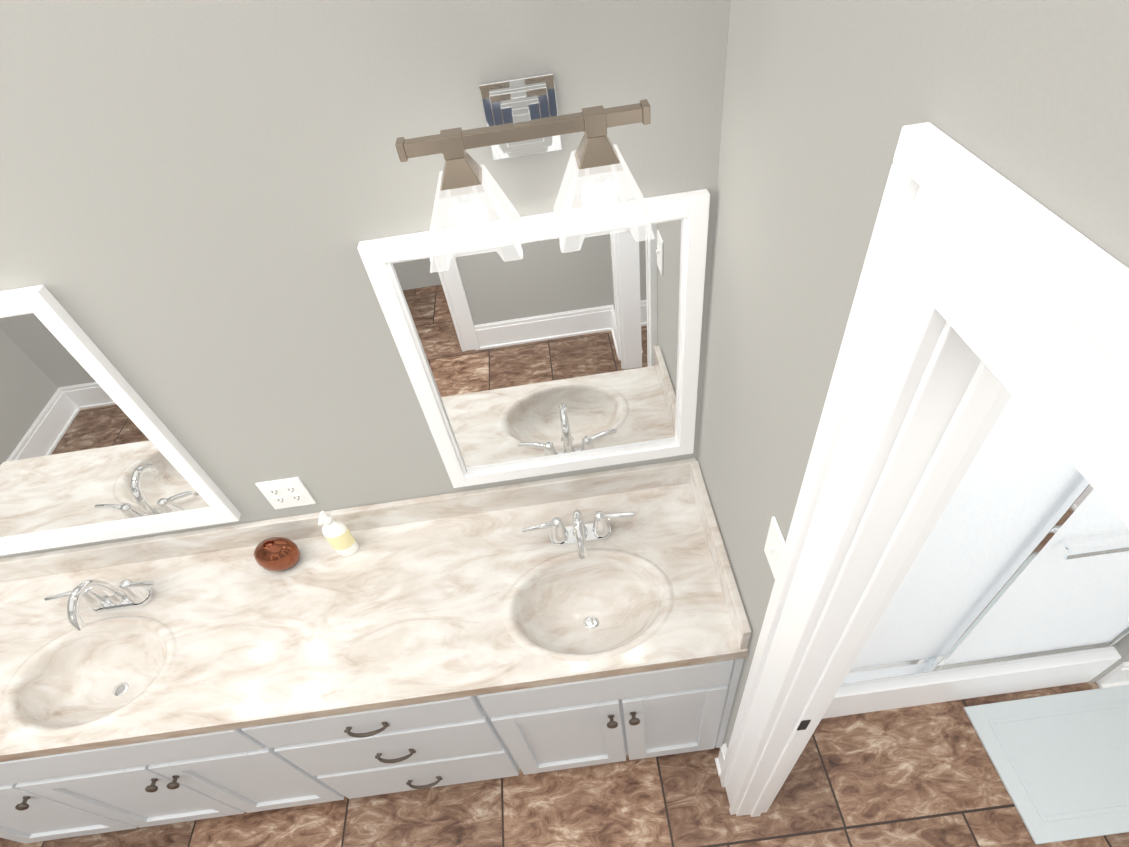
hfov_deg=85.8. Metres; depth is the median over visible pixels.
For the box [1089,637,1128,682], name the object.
wall
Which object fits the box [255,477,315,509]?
electrical outlet
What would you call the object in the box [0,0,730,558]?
wall
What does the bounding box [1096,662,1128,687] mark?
baseboard
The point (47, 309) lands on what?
mirror
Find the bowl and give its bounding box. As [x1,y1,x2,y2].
[254,537,299,571]
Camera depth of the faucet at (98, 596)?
1.68 m
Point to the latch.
(804, 724)
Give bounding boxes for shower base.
[822,649,1120,718]
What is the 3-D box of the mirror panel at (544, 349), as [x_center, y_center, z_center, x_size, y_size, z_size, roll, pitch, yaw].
[-0.020,-0.141,1.446,0.585,0.664,0.008,-8,46,1]
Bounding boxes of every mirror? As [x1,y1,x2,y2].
[0,285,240,555]
[357,189,709,487]
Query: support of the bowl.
on the bathroom vanity
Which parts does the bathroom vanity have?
bathroom vanity drawer, bathroom vanity handle, vanity cap, bathroom vanity drawer, bathroom vanity top, bathroom vanity drawer, bathroom vanity drawer, bathroom vanity drawer, vanity panel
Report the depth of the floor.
2.04 m
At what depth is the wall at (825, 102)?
0.72 m
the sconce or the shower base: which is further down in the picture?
the shower base
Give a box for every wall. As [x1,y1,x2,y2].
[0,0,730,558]
[697,0,1128,748]
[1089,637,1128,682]
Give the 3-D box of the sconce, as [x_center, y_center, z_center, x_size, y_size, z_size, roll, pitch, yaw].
[-0.059,-0.425,1.010,0.396,0.218,0.197,-8,46,1]
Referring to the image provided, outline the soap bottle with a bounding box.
[318,511,358,555]
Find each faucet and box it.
[45,579,156,630]
[522,509,633,558]
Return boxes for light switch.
[764,516,784,578]
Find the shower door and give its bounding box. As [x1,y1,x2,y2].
[841,396,1128,686]
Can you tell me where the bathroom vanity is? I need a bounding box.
[0,458,750,843]
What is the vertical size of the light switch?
0.116 m
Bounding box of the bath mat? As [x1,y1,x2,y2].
[964,685,1128,844]
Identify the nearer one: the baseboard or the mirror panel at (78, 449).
the mirror panel at (78, 449)
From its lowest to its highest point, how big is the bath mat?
0.016 m
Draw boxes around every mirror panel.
[0,313,211,539]
[392,220,681,469]
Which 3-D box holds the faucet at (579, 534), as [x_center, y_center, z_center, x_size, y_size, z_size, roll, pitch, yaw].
[0.042,0.298,1.624,0.307,0.168,0.162,-8,46,1]
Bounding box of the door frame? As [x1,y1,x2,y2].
[720,122,1128,816]
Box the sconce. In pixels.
[395,72,654,272]
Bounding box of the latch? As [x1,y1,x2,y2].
[797,720,810,730]
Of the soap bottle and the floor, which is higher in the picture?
the soap bottle
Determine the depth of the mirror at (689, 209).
1.33 m
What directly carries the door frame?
attached to the wall at (825, 102)
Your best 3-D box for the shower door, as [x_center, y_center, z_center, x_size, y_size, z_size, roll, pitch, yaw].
[1.169,0.285,1.454,1.134,1.558,0.096,-8,46,1]
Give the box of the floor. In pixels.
[0,682,1128,846]

